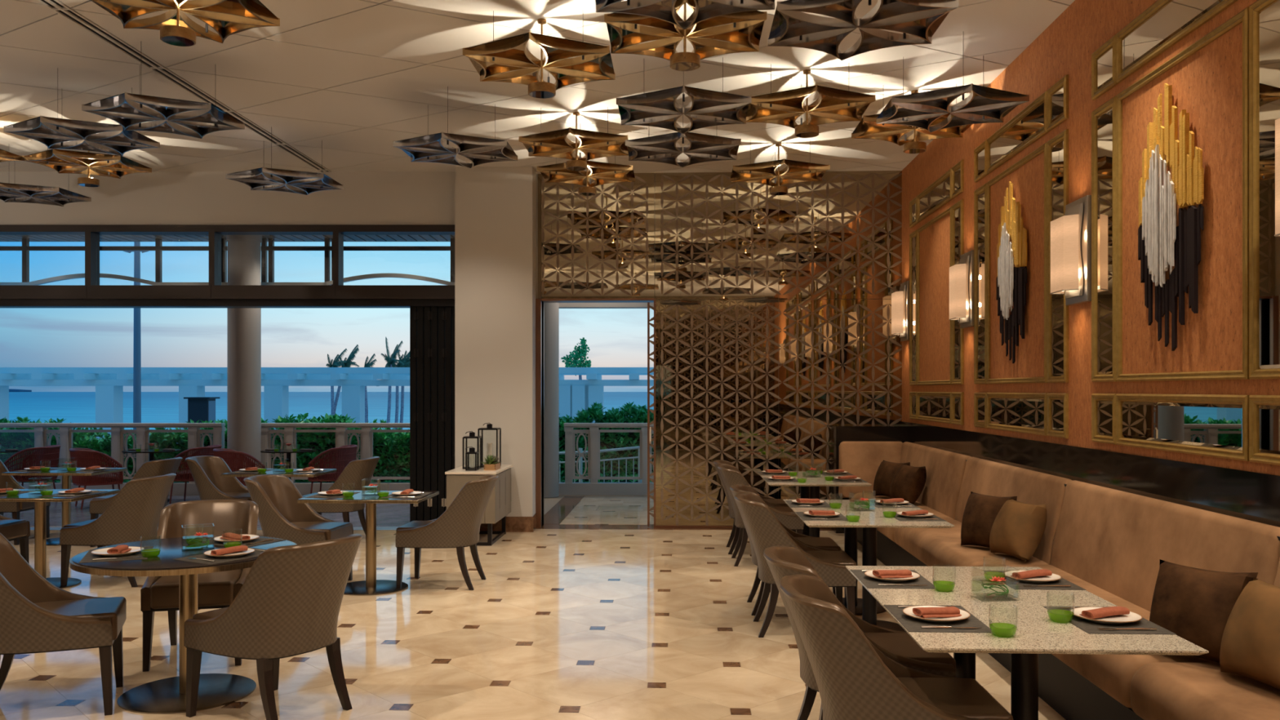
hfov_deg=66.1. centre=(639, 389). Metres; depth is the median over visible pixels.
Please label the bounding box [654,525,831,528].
baseboard
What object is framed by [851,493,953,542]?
seat cushion
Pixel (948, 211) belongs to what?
trim
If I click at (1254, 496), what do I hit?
ledge
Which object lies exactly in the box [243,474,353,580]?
dining chair
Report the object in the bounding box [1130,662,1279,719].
seat cushion
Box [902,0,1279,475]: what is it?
wall
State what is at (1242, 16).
trim
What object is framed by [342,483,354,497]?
tumbler
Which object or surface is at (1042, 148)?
trim
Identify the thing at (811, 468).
flower vase
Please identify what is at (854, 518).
tumbler
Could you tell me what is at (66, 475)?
dining table
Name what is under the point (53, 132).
star ornament
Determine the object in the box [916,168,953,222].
framed mirror
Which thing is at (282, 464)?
flower vase
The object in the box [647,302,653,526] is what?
door
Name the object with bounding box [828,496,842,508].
tumbler
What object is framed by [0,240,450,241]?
terrace ceiling edge
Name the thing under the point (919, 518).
fork
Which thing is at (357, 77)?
ceiling
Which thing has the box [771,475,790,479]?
napkin
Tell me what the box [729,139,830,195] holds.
pendant
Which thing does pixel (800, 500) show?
napkin
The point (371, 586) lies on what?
dining table
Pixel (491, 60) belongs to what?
pendant
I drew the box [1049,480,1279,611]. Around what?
cushion
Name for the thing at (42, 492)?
tumbler
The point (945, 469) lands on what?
cushion
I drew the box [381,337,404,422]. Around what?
palm tree
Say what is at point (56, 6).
ceiling vent
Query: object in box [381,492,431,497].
placemat
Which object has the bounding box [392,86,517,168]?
star ornament
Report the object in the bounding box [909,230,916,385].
framed mirror
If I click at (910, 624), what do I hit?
placemat
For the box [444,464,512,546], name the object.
sideboard
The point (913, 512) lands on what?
napkin
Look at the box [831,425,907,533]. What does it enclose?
trim
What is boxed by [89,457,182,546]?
dining chair
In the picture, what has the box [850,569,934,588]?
placemat
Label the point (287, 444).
vase
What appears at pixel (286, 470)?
tumbler
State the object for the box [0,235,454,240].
beam
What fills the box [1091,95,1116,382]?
framed mirror
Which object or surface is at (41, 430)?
balustrade
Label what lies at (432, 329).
curtain
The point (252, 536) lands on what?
plate
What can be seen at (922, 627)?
knife
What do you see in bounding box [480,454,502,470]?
planter box
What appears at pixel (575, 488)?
curb
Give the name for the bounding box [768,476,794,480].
plate
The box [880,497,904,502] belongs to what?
napkin
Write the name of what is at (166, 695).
round table
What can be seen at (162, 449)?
napkin
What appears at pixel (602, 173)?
pendant
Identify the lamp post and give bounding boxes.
[123,241,148,429]
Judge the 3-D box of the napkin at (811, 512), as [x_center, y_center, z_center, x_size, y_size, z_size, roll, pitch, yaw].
[1.223,0.826,6.597,0.165,0.034,0.080,0,0,-18]
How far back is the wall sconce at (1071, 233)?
6.12 m
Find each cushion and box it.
[92,473,119,482]
[175,470,191,478]
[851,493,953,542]
[873,460,910,497]
[889,463,926,503]
[893,519,1048,566]
[899,441,971,519]
[955,457,1072,564]
[960,491,1017,547]
[977,564,1217,707]
[989,497,1046,561]
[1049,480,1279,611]
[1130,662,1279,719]
[1149,559,1257,662]
[1219,577,1279,689]
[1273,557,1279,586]
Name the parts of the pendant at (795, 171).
stem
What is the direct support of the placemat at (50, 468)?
on the dining table at (66, 475)
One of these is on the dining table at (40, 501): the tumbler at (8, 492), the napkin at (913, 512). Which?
the tumbler at (8, 492)
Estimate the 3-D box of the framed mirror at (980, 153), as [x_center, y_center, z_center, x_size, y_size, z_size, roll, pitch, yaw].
[2.860,-1.913,8.260,0.024,0.285,0.325,0,0,2]
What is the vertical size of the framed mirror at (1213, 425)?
0.295 m
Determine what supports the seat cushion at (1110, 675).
on the banquette
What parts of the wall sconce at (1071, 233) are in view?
lampshade, rippled plate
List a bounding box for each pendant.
[0,148,22,162]
[22,147,151,186]
[90,0,279,46]
[462,9,615,98]
[519,106,628,170]
[537,155,635,195]
[604,0,766,71]
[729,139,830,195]
[746,63,875,137]
[851,84,972,153]
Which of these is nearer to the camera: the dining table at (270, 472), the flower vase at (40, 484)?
the flower vase at (40, 484)
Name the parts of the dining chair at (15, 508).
leg, seat, seat, leg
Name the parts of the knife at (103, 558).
handle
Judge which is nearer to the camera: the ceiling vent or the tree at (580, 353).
the ceiling vent
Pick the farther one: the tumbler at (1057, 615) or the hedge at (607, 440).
the hedge at (607, 440)
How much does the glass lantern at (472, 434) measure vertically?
0.398 m
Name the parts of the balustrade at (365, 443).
post, carved panel, post, open panel, handrail, post, carved panel, post, open panel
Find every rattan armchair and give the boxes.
[3,444,60,488]
[69,448,123,509]
[168,444,222,503]
[213,448,265,485]
[307,444,357,493]
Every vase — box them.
[27,477,48,494]
[57,462,71,471]
[145,442,155,450]
[181,523,214,549]
[273,462,286,471]
[284,443,292,450]
[362,478,380,495]
[803,463,820,477]
[848,491,874,511]
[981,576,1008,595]
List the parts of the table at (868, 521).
plate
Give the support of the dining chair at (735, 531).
on the floor
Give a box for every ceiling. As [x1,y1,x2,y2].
[0,0,1075,174]
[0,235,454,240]
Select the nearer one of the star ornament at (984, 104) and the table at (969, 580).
the table at (969, 580)
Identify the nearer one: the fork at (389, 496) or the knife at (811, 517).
the knife at (811, 517)
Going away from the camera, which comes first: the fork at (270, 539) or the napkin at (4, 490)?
the fork at (270, 539)
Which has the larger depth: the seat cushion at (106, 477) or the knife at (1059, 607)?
the seat cushion at (106, 477)
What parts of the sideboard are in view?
panel, door, foot rail, door, door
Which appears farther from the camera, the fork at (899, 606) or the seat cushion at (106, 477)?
the seat cushion at (106, 477)
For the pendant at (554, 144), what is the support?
hanging from the ceiling at (357, 77)
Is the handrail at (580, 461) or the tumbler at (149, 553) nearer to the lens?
the tumbler at (149, 553)
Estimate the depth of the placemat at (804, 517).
6.51 m
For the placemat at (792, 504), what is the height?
0.002 m
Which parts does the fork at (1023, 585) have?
handle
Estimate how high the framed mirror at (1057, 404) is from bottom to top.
0.295 m
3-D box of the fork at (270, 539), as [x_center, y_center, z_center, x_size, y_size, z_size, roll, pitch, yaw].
[-2.095,0.841,5.426,0.022,0.010,0.200,0,0,22]
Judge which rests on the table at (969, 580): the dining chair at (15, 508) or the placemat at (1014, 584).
the placemat at (1014, 584)
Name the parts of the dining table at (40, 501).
plate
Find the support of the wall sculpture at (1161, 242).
attached to the wall at (1207, 84)
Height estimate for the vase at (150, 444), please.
0.110 m
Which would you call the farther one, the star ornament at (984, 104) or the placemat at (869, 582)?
the star ornament at (984, 104)
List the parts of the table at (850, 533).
plate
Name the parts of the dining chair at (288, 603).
leg, seat, seat, leg, leg, leg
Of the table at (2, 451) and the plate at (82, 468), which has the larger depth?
the table at (2, 451)
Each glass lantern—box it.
[462,431,481,469]
[465,446,478,471]
[477,422,501,467]
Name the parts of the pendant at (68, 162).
stem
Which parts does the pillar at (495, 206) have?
skirting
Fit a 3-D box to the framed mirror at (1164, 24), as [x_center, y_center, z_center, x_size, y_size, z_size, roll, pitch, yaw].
[2.731,-1.913,5.032,0.024,0.285,1.315,0,0,2]
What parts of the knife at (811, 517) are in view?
handle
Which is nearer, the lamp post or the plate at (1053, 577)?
the plate at (1053, 577)
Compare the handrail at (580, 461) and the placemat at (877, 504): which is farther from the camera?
the handrail at (580, 461)
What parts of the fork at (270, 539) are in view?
handle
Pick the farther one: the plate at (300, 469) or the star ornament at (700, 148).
the plate at (300, 469)
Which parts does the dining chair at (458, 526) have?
leg, seat, leg, seat, leg, leg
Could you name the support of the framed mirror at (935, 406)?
attached to the wall at (1207, 84)
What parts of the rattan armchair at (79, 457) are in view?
leg, seat frame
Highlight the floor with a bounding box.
[0,495,1065,719]
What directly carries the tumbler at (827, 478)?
on the table at (814, 483)
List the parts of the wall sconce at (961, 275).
lampshade, rippled plate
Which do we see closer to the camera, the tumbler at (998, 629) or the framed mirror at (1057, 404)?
the tumbler at (998, 629)
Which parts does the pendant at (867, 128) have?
stem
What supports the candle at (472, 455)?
on the glass lantern at (472, 434)
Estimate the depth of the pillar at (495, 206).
11.05 m
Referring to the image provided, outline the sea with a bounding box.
[8,391,653,429]
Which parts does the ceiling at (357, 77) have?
panel, panel, panel, panel, panel, panel, panel, panel, panel, panel, panel, panel, panel, panel, panel, panel, panel, panel, panel, panel, panel, panel, panel, panel, panel, panel, panel, panel, panel, panel, panel, panel, panel, panel, panel, panel, panel, panel, panel, panel, panel, panel, panel, panel, panel, panel, panel, panel, panel, panel, panel, panel, panel, panel, panel, panel, panel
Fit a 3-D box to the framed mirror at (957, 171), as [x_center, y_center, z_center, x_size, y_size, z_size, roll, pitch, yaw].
[2.889,-1.913,8.962,0.024,0.285,0.330,0,0,2]
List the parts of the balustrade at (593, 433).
post, carved panel, post, handrail, open panel, post, carved panel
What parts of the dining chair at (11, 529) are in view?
seat, seat, leg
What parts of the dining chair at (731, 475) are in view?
leg, leg, seat, leg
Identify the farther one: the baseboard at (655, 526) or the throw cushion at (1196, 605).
the baseboard at (655, 526)
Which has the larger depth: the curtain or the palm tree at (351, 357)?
the palm tree at (351, 357)
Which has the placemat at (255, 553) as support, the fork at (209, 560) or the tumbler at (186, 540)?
the fork at (209, 560)
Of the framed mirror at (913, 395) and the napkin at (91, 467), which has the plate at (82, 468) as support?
the napkin at (91, 467)
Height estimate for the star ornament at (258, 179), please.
0.480 m
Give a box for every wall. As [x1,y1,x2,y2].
[0,171,454,223]
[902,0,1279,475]
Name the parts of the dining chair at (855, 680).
seat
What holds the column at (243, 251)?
on the floor
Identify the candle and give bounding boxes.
[470,453,474,467]
[486,442,492,459]
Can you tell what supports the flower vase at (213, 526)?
on the round table at (166, 695)
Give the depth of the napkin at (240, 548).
5.00 m
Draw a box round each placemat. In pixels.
[0,490,35,496]
[11,468,61,471]
[42,490,107,497]
[69,468,117,471]
[78,546,153,563]
[173,547,266,564]
[200,537,284,547]
[231,469,273,473]
[285,469,330,473]
[305,492,359,497]
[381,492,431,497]
[757,471,788,475]
[763,477,798,482]
[784,500,831,507]
[795,511,847,520]
[821,471,852,475]
[832,478,867,482]
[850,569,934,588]
[872,501,919,507]
[883,604,991,632]
[894,513,946,521]
[983,570,1086,590]
[1043,606,1176,635]
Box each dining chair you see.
[0,459,50,545]
[0,514,30,564]
[0,533,126,715]
[59,473,176,586]
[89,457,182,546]
[140,499,258,671]
[183,533,362,719]
[185,455,252,501]
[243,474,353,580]
[302,456,379,534]
[395,474,498,590]
[712,459,788,554]
[717,464,804,566]
[729,484,840,615]
[734,493,856,637]
[763,545,956,719]
[779,573,1013,719]
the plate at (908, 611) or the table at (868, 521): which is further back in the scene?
the table at (868, 521)
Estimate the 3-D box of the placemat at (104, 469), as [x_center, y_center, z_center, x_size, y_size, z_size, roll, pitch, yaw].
[-5.732,0.848,10.317,0.300,0.002,0.430,0,0,2]
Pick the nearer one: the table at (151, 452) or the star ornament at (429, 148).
the star ornament at (429, 148)
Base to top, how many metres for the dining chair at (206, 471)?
0.888 m
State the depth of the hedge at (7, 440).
15.50 m
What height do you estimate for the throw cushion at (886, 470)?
0.370 m
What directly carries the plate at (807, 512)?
on the placemat at (804, 517)
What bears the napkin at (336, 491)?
on the plate at (323, 493)
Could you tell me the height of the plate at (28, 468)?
0.020 m
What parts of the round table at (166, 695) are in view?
plate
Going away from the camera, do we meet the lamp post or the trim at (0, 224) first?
the trim at (0, 224)
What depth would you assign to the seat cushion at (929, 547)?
7.08 m
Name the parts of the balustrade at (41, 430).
open panel, post, carved panel, post, open panel, handrail, post, carved panel, post, open panel, post, carved panel, post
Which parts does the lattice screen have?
mirror panel, mirror panel, mirror panel, mirror panel, mirror panel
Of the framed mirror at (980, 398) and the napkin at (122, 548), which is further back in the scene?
the framed mirror at (980, 398)
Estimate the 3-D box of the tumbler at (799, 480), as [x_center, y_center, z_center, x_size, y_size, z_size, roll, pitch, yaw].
[1.481,0.800,8.999,0.095,0.104,0.095,0,0,2]
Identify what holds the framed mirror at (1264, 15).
attached to the wall at (1207, 84)
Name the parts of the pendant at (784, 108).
stem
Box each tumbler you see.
[5,481,19,495]
[40,466,50,471]
[40,483,53,495]
[66,467,76,471]
[140,535,160,557]
[184,524,204,545]
[222,528,242,547]
[257,468,266,472]
[284,468,293,472]
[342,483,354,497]
[377,483,389,497]
[788,471,797,475]
[796,472,807,483]
[813,470,822,474]
[823,470,834,480]
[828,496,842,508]
[845,505,860,522]
[863,490,875,505]
[882,502,897,517]
[932,566,955,591]
[982,563,1005,582]
[988,604,1017,637]
[1046,591,1075,622]
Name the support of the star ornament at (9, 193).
hanging from the ceiling at (357, 77)
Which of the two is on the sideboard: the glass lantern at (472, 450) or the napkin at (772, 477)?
the glass lantern at (472, 450)
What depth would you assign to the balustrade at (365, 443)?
14.98 m
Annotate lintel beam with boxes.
[559,302,653,308]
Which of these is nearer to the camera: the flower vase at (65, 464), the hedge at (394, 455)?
the flower vase at (65, 464)
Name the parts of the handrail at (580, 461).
post, rail, rail, post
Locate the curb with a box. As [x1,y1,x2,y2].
[19,482,653,495]
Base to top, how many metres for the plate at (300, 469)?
0.020 m
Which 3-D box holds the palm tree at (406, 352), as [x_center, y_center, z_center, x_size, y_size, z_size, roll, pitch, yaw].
[-19.570,1.240,83.088,2.091,10.737,1.649,0,0,0]
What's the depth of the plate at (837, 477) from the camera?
9.16 m
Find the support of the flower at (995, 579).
on the table at (969, 580)
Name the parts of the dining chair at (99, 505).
leg, seat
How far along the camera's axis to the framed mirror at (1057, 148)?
6.61 m
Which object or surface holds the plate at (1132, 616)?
on the placemat at (1089, 627)
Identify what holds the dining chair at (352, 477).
on the floor
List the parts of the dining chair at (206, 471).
seat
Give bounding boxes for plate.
[23,466,48,470]
[57,489,91,494]
[80,467,106,471]
[91,546,144,556]
[204,547,254,557]
[214,534,259,542]
[239,468,257,471]
[296,468,320,471]
[317,490,346,495]
[391,491,422,496]
[761,471,785,474]
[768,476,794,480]
[791,499,824,505]
[803,511,839,517]
[824,471,847,474]
[834,476,860,480]
[864,568,919,582]
[875,499,908,505]
[896,511,933,518]
[902,605,970,622]
[1004,570,1061,582]
[1070,606,1142,624]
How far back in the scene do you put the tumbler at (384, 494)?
7.75 m
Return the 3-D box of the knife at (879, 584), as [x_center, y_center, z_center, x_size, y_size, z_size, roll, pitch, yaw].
[1.137,0.846,4.256,0.213,0.010,0.014,0,0,2]
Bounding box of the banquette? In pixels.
[838,441,1279,719]
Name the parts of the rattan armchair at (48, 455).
seat frame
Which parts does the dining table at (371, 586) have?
plate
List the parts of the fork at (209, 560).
handle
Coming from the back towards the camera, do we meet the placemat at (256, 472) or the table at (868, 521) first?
the placemat at (256, 472)
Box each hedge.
[0,416,269,482]
[271,413,409,482]
[559,401,653,482]
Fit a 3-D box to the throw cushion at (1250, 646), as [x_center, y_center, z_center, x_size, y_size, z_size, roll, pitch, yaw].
[2.347,0.910,3.629,0.266,0.366,0.395,0,0,-12]
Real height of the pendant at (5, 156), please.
0.506 m
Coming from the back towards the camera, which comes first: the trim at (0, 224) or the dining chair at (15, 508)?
the trim at (0, 224)
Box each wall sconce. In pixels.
[891,280,909,341]
[948,249,973,328]
[1049,195,1091,305]
[1274,118,1279,236]
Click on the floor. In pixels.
(562, 624)
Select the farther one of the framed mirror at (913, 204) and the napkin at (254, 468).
the framed mirror at (913, 204)
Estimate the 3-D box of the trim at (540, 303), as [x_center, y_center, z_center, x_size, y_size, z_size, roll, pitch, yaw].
[-0.507,0.275,11.495,1.387,2.650,0.270,0,0,2]
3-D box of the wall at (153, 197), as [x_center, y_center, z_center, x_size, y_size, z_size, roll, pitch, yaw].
[-6.250,-2.192,11.425,9.100,0.615,0.250,0,0,0]
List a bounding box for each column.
[226,235,262,486]
[544,302,559,497]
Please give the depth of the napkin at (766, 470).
9.93 m
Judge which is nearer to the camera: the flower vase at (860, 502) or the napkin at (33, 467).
the flower vase at (860, 502)
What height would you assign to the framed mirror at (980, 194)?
1.655 m
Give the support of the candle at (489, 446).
on the glass lantern at (489, 426)
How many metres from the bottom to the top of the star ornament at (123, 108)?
0.480 m
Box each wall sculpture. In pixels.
[996,181,1026,363]
[1137,83,1204,351]
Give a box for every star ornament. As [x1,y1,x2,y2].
[0,182,91,206]
[3,67,159,155]
[81,65,244,138]
[225,140,343,195]
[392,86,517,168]
[595,0,774,29]
[616,38,751,133]
[625,84,741,167]
[767,0,958,60]
[875,83,1029,132]
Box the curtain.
[409,306,454,521]
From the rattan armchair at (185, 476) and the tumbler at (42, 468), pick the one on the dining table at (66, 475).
the tumbler at (42, 468)
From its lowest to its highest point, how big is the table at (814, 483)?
0.748 m
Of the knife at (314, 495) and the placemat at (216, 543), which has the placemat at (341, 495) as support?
the knife at (314, 495)
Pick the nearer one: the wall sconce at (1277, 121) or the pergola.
the wall sconce at (1277, 121)
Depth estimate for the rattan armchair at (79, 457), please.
13.25 m
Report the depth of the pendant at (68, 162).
9.55 m
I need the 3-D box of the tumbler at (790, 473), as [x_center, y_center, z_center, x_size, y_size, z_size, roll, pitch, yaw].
[1.509,0.800,9.708,0.095,0.104,0.095,0,0,2]
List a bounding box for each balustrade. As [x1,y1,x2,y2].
[0,422,225,483]
[261,422,409,483]
[564,422,653,483]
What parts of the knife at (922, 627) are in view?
handle, blade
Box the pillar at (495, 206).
[454,166,536,532]
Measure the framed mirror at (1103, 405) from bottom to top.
0.295 m
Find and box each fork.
[186,557,215,562]
[246,538,273,545]
[389,496,414,497]
[886,505,911,506]
[897,605,913,608]
[912,518,937,519]
[1022,585,1071,586]
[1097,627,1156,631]
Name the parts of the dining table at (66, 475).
plate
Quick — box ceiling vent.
[35,0,331,172]
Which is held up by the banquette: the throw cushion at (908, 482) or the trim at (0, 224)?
the throw cushion at (908, 482)
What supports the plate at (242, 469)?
on the placemat at (256, 472)
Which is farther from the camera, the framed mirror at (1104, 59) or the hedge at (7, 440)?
the hedge at (7, 440)
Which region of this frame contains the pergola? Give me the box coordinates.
[0,367,653,441]
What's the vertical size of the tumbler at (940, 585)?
0.104 m
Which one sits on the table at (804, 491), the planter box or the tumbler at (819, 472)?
the tumbler at (819, 472)
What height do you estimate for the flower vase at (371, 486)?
0.125 m
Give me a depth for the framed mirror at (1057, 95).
6.58 m
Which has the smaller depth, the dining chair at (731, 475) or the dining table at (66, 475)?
the dining chair at (731, 475)
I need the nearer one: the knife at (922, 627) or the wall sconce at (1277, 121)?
the knife at (922, 627)
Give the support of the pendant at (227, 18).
hanging from the ceiling at (357, 77)
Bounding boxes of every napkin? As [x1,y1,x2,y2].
[0,488,13,492]
[4,448,17,450]
[29,466,44,469]
[64,487,84,493]
[85,466,100,469]
[106,544,131,553]
[162,448,175,450]
[209,545,248,555]
[219,532,250,540]
[244,466,257,470]
[302,466,314,470]
[325,488,342,493]
[400,488,413,493]
[764,469,782,472]
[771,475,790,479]
[795,498,820,502]
[808,510,835,515]
[826,469,844,472]
[838,475,857,479]
[872,569,912,577]
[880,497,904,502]
[902,510,928,515]
[912,606,961,617]
[1010,568,1052,578]
[1080,606,1129,618]
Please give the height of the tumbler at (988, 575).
0.104 m
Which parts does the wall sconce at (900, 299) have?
lampshade, rippled plate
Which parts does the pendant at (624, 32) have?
stem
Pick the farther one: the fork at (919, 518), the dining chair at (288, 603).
the fork at (919, 518)
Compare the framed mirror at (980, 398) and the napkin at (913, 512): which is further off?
the framed mirror at (980, 398)
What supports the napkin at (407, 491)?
on the plate at (414, 493)
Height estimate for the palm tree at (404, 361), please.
10.033 m
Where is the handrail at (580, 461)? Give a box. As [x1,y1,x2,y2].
[559,445,641,482]
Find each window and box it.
[0,224,454,307]
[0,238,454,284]
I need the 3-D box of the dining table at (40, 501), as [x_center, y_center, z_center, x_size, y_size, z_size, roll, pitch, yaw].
[-4.893,1.224,8.032,0.940,0.751,0.680,0,0,2]
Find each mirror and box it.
[909,196,917,227]
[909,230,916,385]
[909,391,916,419]
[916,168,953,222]
[916,391,951,423]
[951,159,964,198]
[951,199,964,384]
[951,391,964,425]
[973,140,988,182]
[973,182,986,384]
[973,392,986,428]
[986,90,1048,173]
[986,392,1047,435]
[1046,75,1068,131]
[1046,128,1068,382]
[1046,392,1068,438]
[1091,34,1118,100]
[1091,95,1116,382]
[1091,393,1116,444]
[1115,0,1238,83]
[1115,393,1249,461]
[1248,0,1279,379]
[1248,395,1279,465]
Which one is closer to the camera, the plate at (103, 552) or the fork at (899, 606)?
the fork at (899, 606)
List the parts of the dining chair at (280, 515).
seat, leg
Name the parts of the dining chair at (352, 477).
seat, seat, leg, leg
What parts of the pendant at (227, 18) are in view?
stem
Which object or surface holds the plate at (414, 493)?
on the placemat at (419, 495)
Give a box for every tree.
[325,348,347,415]
[333,344,359,415]
[364,353,377,422]
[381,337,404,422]
[394,351,409,429]
[396,348,409,429]
[560,337,591,379]
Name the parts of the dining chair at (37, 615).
leg, seat, seat, leg, leg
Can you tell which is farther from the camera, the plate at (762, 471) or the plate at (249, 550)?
the plate at (762, 471)
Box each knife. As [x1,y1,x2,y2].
[93,556,139,560]
[314,495,338,497]
[810,517,843,519]
[878,583,924,586]
[920,626,980,628]
[1058,607,1076,608]
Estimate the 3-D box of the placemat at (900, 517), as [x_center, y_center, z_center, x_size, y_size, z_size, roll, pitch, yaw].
[1.839,0.851,6.582,0.300,0.002,0.430,0,0,2]
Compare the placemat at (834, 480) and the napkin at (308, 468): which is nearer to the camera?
the placemat at (834, 480)
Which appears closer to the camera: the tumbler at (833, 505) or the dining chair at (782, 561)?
the dining chair at (782, 561)
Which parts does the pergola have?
post, post, post, post, post, post, post, post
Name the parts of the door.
handle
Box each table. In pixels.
[0,448,24,453]
[0,488,119,588]
[1,467,127,546]
[69,535,296,714]
[121,448,180,501]
[221,468,337,476]
[260,448,316,479]
[297,490,439,595]
[755,471,841,536]
[761,476,871,537]
[782,499,923,614]
[793,511,954,631]
[845,565,1106,679]
[876,599,1208,719]
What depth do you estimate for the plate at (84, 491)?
7.95 m
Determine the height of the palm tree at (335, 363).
9.976 m
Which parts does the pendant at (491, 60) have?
stem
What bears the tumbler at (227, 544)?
on the round table at (166, 695)
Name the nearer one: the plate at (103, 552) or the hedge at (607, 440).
the plate at (103, 552)
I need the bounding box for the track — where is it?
[30,527,397,529]
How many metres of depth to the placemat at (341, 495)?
7.77 m
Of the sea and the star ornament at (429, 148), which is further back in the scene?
the sea
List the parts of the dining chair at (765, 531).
leg, leg, seat, seat, leg, leg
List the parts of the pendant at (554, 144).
stem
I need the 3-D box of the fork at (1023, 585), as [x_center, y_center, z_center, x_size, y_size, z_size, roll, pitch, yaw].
[1.751,0.846,4.233,0.200,0.010,0.022,0,0,2]
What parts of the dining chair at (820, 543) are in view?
leg, leg, seat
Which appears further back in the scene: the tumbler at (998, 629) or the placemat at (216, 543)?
the placemat at (216, 543)
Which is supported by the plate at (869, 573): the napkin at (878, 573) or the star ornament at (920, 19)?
the napkin at (878, 573)
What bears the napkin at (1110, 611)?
on the plate at (1132, 616)
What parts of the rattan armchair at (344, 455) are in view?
leg, seat frame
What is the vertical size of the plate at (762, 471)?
0.020 m
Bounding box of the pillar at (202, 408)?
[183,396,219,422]
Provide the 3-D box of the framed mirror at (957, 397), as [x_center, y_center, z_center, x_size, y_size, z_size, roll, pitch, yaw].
[2.889,0.172,8.962,0.024,0.295,0.330,0,0,2]
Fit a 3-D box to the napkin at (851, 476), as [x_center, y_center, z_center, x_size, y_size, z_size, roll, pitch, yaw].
[1.942,0.826,9.239,0.165,0.034,0.080,0,0,-18]
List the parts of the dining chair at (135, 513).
leg, seat, seat, leg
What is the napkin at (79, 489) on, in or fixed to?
on the plate at (84, 491)
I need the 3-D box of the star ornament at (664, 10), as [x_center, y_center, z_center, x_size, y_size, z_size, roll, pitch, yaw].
[0.230,-2.260,4.995,0.958,0.480,1.106,0,0,2]
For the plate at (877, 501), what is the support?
on the placemat at (877, 504)
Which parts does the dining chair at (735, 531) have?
leg, leg, seat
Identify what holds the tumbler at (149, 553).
on the round table at (166, 695)
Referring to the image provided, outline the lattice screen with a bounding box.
[536,170,902,525]
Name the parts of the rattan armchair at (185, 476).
leg, seat frame, leg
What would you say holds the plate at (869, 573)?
on the placemat at (869, 582)
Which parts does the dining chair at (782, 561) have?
leg, leg, seat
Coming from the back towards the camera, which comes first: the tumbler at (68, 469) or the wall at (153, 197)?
the wall at (153, 197)
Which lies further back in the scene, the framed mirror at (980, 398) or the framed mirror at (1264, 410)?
the framed mirror at (980, 398)
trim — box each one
[0,223,454,224]
[535,297,655,528]
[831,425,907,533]
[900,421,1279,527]
[916,206,951,385]
[986,142,1047,383]
[1115,6,1249,381]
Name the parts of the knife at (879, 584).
handle, blade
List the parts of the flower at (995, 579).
flower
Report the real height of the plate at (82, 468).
0.020 m
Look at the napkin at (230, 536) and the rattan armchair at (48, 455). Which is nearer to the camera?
the napkin at (230, 536)
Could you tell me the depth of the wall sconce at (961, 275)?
8.51 m
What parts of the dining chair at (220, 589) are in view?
leg, leg, seat, seat, leg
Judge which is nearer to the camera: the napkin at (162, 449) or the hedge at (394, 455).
the napkin at (162, 449)

